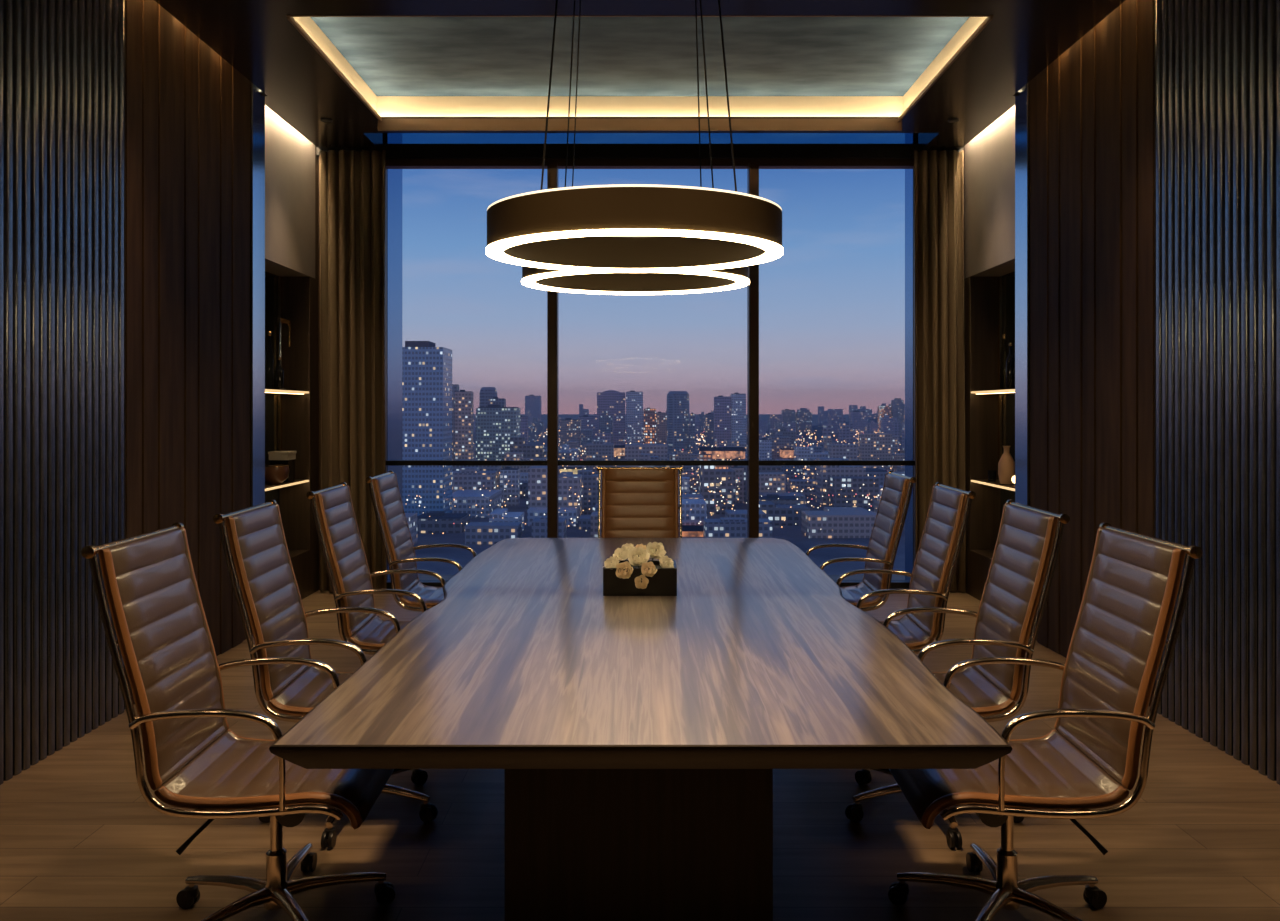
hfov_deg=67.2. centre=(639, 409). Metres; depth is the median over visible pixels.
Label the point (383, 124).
trim
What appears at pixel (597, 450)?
building
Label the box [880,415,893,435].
building
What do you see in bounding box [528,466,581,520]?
building
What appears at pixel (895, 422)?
building
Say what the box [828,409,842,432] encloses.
building
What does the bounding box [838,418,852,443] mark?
building
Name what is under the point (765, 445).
building
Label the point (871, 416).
building
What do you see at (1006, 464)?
vase
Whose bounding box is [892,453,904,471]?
building
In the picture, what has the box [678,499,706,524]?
building
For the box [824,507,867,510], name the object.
building
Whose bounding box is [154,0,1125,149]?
ceiling
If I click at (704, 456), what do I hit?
building
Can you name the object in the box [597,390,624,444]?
office tower
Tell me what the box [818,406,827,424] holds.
building
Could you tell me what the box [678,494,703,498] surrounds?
building
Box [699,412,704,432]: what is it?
building
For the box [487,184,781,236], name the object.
shade
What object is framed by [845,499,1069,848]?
chair
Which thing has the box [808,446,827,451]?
building
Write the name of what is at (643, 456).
building
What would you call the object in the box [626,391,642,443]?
office tower
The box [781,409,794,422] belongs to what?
office tower
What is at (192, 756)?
chair
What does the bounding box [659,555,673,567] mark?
rose
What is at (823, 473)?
building
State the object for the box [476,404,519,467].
office tower
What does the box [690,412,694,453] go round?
office tower
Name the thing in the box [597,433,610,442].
building
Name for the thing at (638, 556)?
rose
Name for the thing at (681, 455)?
building
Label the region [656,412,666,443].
office tower
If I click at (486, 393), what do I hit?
office tower
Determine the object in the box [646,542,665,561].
rose
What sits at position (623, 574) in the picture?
rose
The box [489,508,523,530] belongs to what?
building
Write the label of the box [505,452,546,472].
building
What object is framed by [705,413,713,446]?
office tower
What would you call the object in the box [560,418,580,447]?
office tower
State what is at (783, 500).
building
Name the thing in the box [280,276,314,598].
wall niche
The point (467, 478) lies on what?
building
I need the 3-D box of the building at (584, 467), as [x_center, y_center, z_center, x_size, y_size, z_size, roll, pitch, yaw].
[-64.689,62.380,961.244,19.175,18.180,29.495,0,0,0]
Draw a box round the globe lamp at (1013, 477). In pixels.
[1011,476,1014,487]
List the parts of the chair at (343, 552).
frame, backrest, seat, armrest, armrest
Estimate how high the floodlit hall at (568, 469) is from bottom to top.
17.881 m
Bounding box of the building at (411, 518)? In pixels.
[405,513,416,544]
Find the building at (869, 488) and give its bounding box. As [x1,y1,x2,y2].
[829,477,879,507]
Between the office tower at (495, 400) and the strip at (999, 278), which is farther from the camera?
the office tower at (495, 400)
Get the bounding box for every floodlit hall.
[559,467,582,473]
[614,445,624,466]
[682,525,702,536]
[699,447,745,468]
[780,448,793,459]
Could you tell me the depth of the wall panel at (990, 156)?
7.23 m
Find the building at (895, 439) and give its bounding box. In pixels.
[877,432,898,452]
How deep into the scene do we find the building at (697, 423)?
2414.55 m
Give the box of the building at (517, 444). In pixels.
[510,437,543,457]
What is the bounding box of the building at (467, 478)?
[452,467,498,492]
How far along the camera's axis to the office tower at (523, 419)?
1300.01 m
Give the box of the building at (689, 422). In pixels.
[689,422,689,453]
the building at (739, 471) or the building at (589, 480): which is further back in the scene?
the building at (739, 471)
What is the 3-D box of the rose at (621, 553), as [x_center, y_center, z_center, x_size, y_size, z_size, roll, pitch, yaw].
[-0.071,0.589,3.825,0.075,0.093,0.076,0,0,0]
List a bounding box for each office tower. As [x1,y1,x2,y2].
[402,341,451,515]
[452,384,458,459]
[455,390,472,459]
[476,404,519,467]
[479,387,496,406]
[489,397,505,406]
[520,415,527,444]
[525,395,540,427]
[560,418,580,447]
[578,415,596,439]
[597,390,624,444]
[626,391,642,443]
[644,408,655,443]
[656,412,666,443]
[667,391,688,451]
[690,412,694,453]
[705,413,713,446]
[714,396,730,446]
[730,393,745,443]
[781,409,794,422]
[795,408,811,433]
[849,411,867,439]
[878,405,890,431]
[889,398,904,436]
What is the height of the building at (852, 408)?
90.392 m
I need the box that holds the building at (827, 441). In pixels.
[824,438,839,450]
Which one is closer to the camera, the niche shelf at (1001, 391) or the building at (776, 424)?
the niche shelf at (1001, 391)
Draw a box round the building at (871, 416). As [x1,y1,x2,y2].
[868,414,877,418]
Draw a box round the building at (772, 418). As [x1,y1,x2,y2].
[769,415,782,436]
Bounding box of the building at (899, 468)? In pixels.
[897,466,904,471]
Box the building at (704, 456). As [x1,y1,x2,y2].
[699,452,711,459]
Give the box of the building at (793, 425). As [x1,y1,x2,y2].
[782,423,795,431]
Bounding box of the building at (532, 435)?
[528,426,536,440]
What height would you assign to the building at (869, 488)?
21.374 m
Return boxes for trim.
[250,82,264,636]
[286,15,993,130]
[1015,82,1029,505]
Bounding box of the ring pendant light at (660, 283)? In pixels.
[521,0,749,294]
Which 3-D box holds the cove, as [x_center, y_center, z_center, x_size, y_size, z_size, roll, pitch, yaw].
[0.000,-2.260,6.060,4.080,0.260,2.320,0,0,0]
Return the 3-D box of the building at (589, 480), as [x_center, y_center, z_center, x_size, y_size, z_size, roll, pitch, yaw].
[-35.882,56.625,667.808,28.222,29.691,15.812,0,0,0]
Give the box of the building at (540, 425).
[533,418,544,438]
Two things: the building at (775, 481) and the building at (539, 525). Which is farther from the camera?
the building at (775, 481)
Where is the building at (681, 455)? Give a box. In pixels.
[669,451,699,471]
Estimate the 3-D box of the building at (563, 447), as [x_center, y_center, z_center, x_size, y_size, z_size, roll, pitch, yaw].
[-85.040,57.054,1173.056,19.129,28.833,27.424,0,0,0]
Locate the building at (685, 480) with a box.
[678,477,689,493]
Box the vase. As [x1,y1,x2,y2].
[998,446,1014,484]
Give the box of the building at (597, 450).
[586,440,613,473]
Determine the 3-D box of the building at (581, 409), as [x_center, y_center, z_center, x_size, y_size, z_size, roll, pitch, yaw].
[-177.614,26.694,3058.489,29.533,89.553,29.533,0,0,0]
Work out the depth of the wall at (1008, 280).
7.50 m
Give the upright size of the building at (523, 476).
17.146 m
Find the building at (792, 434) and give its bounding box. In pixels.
[771,428,795,445]
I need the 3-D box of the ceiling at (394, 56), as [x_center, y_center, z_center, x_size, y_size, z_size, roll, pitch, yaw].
[0.000,-2.380,6.060,4.200,0.100,2.320,0,0,0]
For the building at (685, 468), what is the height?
25.845 m
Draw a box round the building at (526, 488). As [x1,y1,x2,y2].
[525,487,527,508]
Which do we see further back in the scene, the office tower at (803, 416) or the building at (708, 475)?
the office tower at (803, 416)
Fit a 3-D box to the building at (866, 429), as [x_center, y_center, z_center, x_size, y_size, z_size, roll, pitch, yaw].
[455.795,52.576,1917.316,18.270,37.789,18.270,0,0,0]
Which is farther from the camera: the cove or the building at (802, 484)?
the building at (802, 484)
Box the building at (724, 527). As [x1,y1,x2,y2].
[703,517,771,537]
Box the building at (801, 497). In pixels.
[759,492,805,505]
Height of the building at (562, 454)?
28.427 m
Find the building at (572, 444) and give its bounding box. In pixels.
[567,441,585,459]
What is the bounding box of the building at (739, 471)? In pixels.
[730,466,743,502]
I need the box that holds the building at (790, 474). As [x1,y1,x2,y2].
[782,466,803,484]
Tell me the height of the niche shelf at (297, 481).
0.026 m
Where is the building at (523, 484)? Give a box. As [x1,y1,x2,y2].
[520,481,527,497]
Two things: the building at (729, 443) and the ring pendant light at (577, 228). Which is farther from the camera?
the building at (729, 443)
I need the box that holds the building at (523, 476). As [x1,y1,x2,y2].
[520,473,527,480]
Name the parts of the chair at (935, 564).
armrest, armrest, seat, backrest, frame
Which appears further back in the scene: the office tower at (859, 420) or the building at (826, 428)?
the office tower at (859, 420)
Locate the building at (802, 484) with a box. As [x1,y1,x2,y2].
[788,479,815,495]
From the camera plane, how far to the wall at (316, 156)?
7.81 m
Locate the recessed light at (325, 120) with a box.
[321,118,331,122]
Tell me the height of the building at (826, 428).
50.834 m
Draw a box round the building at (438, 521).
[417,511,469,532]
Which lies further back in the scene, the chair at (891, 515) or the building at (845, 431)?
the building at (845, 431)
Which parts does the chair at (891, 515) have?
armrest, armrest, seat, backrest, frame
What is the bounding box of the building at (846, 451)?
[828,444,857,459]
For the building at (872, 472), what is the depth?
799.93 m
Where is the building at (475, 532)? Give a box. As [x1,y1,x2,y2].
[465,522,521,543]
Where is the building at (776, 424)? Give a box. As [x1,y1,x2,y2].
[774,422,787,427]
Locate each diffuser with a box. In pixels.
[486,229,782,272]
[521,271,749,294]
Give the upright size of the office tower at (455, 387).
96.970 m
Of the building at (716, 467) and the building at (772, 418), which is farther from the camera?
the building at (772, 418)
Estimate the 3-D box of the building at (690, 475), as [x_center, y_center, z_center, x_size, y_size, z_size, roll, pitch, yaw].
[39.527,64.277,877.493,27.431,14.385,14.451,0,0,0]
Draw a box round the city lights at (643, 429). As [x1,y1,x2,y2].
[407,429,900,533]
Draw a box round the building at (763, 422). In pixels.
[759,420,767,430]
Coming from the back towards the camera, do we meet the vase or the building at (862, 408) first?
the building at (862, 408)
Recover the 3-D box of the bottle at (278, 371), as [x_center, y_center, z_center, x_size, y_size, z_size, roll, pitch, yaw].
[-2.680,-0.270,7.160,0.072,0.240,0.072,0,0,0]
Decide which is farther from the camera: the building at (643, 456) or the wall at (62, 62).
the building at (643, 456)
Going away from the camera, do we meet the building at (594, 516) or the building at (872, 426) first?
the building at (594, 516)
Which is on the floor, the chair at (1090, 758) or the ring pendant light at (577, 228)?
the chair at (1090, 758)
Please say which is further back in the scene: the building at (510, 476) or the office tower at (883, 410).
the office tower at (883, 410)
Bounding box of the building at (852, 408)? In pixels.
[849,405,856,411]
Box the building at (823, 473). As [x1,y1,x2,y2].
[816,458,865,503]
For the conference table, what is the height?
0.750 m
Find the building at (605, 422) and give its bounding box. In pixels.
[599,411,612,442]
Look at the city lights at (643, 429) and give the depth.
749.64 m
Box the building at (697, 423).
[695,421,699,438]
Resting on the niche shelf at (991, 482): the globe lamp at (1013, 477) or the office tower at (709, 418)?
the globe lamp at (1013, 477)
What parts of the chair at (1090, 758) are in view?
leg, leg, leg, armrest, seat, leg, leg, frame, armrest, lever, backrest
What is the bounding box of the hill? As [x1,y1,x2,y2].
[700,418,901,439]
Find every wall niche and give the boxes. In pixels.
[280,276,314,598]
[965,276,999,600]
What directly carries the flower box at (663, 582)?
on the conference table
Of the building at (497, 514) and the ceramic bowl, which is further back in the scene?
the building at (497, 514)
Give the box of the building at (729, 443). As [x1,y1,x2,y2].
[726,440,746,453]
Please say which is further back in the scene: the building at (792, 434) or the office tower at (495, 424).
the building at (792, 434)
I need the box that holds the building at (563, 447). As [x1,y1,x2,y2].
[561,445,578,459]
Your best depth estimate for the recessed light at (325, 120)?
6.96 m
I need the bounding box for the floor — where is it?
[0,575,1279,920]
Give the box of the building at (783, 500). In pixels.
[759,494,799,504]
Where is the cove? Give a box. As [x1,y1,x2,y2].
[293,17,986,116]
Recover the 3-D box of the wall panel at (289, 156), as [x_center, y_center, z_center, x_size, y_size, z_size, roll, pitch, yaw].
[-2.810,-1.805,7.115,0.380,1.490,1.330,0,0,0]
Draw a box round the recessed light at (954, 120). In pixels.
[948,118,958,122]
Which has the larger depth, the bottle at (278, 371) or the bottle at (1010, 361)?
the bottle at (278, 371)
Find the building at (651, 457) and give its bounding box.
[650,456,670,466]
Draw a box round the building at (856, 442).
[855,441,893,459]
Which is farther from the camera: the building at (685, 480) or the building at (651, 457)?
the building at (651, 457)
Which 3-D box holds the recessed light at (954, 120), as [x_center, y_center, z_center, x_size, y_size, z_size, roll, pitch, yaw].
[2.270,-2.094,6.980,0.080,0.011,0.080,0,0,0]
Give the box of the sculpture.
[277,318,296,389]
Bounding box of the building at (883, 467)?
[870,466,885,468]
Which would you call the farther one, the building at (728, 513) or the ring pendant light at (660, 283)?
the building at (728, 513)
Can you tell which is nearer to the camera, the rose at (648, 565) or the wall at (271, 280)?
the rose at (648, 565)
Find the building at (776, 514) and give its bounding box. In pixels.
[759,501,809,524]
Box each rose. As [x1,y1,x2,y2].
[603,556,619,567]
[613,546,629,561]
[616,561,633,578]
[622,543,635,565]
[628,547,649,567]
[635,565,648,588]
[636,544,645,565]
[641,562,656,576]
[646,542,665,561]
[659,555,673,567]
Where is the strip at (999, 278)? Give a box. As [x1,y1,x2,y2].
[998,277,1001,476]
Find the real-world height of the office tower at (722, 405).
92.510 m
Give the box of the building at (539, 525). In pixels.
[532,516,566,537]
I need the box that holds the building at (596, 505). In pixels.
[594,503,601,511]
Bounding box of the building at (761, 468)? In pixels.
[731,459,781,498]
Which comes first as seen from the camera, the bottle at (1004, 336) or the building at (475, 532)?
the bottle at (1004, 336)
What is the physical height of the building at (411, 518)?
15.914 m
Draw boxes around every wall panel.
[125,0,249,708]
[265,105,314,277]
[965,105,1014,277]
[1030,0,1154,705]
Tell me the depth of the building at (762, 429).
1991.49 m
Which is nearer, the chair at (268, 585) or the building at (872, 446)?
the chair at (268, 585)
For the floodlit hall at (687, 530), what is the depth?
544.58 m
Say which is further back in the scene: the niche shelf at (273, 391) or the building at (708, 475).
the building at (708, 475)
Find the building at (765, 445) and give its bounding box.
[759,438,771,459]
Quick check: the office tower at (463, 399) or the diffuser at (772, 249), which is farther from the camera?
the office tower at (463, 399)
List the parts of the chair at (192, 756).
backrest, lever, armrest, frame, leg, leg, seat, armrest, leg, leg, leg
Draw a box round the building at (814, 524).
[801,511,876,537]
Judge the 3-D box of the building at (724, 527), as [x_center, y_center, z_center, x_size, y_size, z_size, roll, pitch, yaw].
[53.424,65.434,529.729,36.192,12.072,16.726,0,0,0]
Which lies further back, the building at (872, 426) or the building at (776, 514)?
the building at (872, 426)
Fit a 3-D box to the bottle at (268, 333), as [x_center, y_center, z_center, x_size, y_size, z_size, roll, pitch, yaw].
[-2.700,-0.360,7.020,0.064,0.420,0.064,0,0,0]
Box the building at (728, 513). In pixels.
[725,510,765,518]
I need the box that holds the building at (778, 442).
[769,433,790,459]
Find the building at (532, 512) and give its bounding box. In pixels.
[527,507,576,525]
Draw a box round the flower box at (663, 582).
[603,560,676,595]
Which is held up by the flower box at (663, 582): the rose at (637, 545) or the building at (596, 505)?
the rose at (637, 545)
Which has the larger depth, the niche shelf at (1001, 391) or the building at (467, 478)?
the building at (467, 478)
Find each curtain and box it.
[319,150,385,591]
[914,150,965,591]
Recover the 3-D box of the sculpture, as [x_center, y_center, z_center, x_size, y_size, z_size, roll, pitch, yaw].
[-2.720,-0.422,7.380,0.100,0.545,0.240,0,0,0]
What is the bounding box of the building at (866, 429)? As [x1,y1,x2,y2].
[864,427,874,432]
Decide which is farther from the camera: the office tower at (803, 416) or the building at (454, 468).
the office tower at (803, 416)
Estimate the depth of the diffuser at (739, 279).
4.61 m
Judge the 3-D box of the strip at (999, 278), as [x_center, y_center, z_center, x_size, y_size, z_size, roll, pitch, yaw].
[2.845,-0.260,7.620,0.020,1.580,0.040,0,0,0]
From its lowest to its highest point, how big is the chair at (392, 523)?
1.118 m
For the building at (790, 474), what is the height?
22.227 m
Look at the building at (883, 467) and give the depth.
952.73 m
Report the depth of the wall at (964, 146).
7.78 m
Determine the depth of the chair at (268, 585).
3.43 m
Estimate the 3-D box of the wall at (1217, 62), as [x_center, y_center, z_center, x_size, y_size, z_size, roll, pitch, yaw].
[2.754,-0.540,1.270,0.492,4.020,6.940,0,0,0]
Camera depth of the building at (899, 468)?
951.57 m
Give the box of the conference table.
[269,538,1011,920]
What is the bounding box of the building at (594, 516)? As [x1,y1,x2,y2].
[591,512,601,536]
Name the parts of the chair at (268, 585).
frame, backrest, armrest, seat, leg, armrest, leg, leg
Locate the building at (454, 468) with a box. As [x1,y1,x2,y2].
[452,466,500,489]
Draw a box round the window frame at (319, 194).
[316,133,963,589]
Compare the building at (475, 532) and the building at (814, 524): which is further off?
the building at (814, 524)
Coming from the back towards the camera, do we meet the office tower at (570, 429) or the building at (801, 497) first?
the office tower at (570, 429)
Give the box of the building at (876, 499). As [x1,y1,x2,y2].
[874,497,880,512]
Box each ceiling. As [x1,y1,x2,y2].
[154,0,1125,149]
[311,17,968,95]
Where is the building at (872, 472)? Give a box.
[866,468,887,484]
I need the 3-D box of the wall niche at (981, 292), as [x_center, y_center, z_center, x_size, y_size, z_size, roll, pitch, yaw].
[2.810,0.205,7.115,0.380,2.530,1.330,0,0,0]
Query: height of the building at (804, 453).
33.076 m
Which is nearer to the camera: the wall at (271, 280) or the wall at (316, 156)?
the wall at (271, 280)
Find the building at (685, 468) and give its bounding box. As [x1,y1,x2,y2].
[683,458,698,472]
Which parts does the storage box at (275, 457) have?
lid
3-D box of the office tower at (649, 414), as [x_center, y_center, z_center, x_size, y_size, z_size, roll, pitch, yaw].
[14.523,33.929,1407.842,17.427,75.082,15.685,0,0,0]
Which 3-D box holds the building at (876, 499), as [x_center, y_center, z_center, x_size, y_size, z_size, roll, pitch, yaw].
[172.252,64.116,618.279,40.104,14.708,15.943,0,0,0]
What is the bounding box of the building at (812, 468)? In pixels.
[809,458,848,479]
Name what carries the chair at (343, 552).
on the floor
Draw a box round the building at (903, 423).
[902,422,904,447]
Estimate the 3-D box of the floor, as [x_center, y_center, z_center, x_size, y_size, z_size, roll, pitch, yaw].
[0.000,1.530,3.200,6.200,0.120,10.800,0,0,0]
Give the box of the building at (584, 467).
[564,466,585,469]
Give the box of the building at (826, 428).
[822,424,830,442]
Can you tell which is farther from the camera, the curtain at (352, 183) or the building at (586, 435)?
the building at (586, 435)
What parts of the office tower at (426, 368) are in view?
crown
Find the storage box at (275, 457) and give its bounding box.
[268,451,296,482]
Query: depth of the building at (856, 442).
1080.38 m
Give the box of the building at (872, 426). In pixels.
[869,420,877,431]
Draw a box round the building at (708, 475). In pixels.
[699,466,734,513]
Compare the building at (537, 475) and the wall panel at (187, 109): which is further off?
the building at (537, 475)
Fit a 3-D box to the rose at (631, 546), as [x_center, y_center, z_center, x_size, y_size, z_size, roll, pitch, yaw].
[-0.047,0.587,3.881,0.058,0.098,0.059,0,0,0]
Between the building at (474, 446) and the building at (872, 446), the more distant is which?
the building at (474, 446)
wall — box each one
[0,0,124,784]
[265,271,279,508]
[315,146,318,591]
[964,146,964,357]
[1000,271,1014,522]
[1155,0,1279,784]
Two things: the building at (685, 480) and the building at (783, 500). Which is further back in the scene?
the building at (685, 480)
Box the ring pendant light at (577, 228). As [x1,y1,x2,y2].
[486,0,782,272]
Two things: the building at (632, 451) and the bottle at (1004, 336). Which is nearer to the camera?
the bottle at (1004, 336)
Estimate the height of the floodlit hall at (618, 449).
27.354 m
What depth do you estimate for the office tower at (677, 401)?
1302.55 m
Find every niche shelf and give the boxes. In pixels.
[265,389,308,393]
[265,479,308,490]
[971,389,1014,393]
[971,479,1014,490]
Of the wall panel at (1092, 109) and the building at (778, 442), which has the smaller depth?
the wall panel at (1092, 109)
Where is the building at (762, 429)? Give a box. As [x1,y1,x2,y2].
[759,424,765,438]
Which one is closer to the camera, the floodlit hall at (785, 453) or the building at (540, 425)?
the floodlit hall at (785, 453)
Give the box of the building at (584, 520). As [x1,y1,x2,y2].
[579,515,590,528]
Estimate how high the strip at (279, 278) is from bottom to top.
1.580 m
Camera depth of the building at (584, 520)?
577.86 m
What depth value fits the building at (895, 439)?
1228.72 m
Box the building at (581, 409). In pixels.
[579,404,588,415]
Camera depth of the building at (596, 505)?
622.68 m
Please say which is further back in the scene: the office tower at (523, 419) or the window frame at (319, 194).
the office tower at (523, 419)
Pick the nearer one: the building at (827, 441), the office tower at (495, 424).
the office tower at (495, 424)
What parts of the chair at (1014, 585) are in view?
leg, leg, armrest, leg, seat, armrest, backrest, frame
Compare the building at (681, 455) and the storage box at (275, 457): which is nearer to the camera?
the storage box at (275, 457)
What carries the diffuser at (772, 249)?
attached to the ring pendant light at (577, 228)
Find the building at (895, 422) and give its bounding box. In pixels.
[893,418,898,435]
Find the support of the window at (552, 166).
attached to the window frame at (319, 194)
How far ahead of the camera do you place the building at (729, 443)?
1273.31 m
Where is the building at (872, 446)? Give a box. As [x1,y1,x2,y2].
[859,433,891,470]
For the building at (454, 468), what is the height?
31.458 m
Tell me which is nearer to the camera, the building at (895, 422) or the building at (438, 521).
the building at (438, 521)
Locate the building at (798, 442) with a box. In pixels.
[796,435,801,446]
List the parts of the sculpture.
post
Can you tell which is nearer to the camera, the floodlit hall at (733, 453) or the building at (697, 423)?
the floodlit hall at (733, 453)
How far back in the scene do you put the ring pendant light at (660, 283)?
4.68 m
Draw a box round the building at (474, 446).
[473,445,475,457]
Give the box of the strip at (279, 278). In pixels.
[278,277,281,450]
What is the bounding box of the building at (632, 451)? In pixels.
[625,444,666,466]
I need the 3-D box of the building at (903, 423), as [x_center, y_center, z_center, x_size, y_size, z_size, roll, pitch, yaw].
[407.885,41.465,1455.318,19.718,60.010,19.717,0,0,0]
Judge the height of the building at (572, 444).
29.967 m
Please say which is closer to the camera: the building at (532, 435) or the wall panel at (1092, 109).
the wall panel at (1092, 109)
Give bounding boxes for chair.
[81,522,394,920]
[213,499,437,848]
[306,482,445,654]
[366,471,476,611]
[597,466,682,537]
[806,471,915,610]
[836,482,975,653]
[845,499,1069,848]
[888,522,1202,920]
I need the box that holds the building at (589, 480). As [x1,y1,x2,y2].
[578,470,601,513]
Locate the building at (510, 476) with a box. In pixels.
[500,466,519,505]
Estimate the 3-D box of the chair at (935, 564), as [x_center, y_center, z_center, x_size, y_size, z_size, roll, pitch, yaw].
[1.095,0.911,4.464,0.738,1.118,0.632,0,0,2]
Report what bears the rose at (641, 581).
in the flower box at (663, 582)
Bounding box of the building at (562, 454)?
[544,447,571,473]
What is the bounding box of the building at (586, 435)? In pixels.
[581,430,592,444]
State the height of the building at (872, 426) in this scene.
48.647 m
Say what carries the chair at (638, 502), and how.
on the floor
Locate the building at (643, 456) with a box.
[641,454,649,466]
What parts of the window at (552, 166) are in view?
sill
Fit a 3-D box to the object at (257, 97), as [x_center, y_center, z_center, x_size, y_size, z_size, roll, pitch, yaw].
[-2.755,-0.340,6.350,0.490,3.620,0.200,0,0,0]
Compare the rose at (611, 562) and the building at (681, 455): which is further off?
the building at (681, 455)
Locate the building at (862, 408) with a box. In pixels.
[856,406,871,415]
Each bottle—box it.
[265,332,273,388]
[274,357,283,389]
[1000,335,1007,388]
[1006,343,1014,388]
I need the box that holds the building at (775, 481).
[759,472,785,491]
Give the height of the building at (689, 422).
52.331 m
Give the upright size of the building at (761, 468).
30.800 m
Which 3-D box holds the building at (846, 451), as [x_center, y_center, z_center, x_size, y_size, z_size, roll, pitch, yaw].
[199.155,52.672,946.383,25.676,37.596,16.259,0,0,0]
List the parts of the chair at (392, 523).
backrest, frame, seat, armrest, armrest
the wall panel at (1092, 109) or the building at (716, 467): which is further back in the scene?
the building at (716, 467)
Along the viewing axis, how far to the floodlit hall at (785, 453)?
1099.00 m
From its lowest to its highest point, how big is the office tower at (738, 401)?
96.866 m
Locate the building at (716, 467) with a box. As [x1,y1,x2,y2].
[715,459,727,468]
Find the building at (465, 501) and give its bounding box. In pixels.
[452,490,501,517]
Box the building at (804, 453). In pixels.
[794,447,827,478]
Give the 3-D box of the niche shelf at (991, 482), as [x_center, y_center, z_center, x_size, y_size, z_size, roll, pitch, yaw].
[2.740,0.563,7.050,0.236,0.026,1.180,0,0,0]
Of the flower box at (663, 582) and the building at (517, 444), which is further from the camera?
the building at (517, 444)
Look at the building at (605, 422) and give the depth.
1408.05 m
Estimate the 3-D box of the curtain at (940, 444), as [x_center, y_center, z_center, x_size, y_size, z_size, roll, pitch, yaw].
[2.400,-0.312,7.753,0.416,3.535,0.094,0,0,0]
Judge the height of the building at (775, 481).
24.704 m
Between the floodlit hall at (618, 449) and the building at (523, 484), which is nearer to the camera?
the building at (523, 484)
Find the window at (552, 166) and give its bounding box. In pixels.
[383,133,917,588]
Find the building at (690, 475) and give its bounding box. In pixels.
[678,472,698,488]
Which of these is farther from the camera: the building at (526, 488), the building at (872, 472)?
the building at (872, 472)
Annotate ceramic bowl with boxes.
[265,465,288,484]

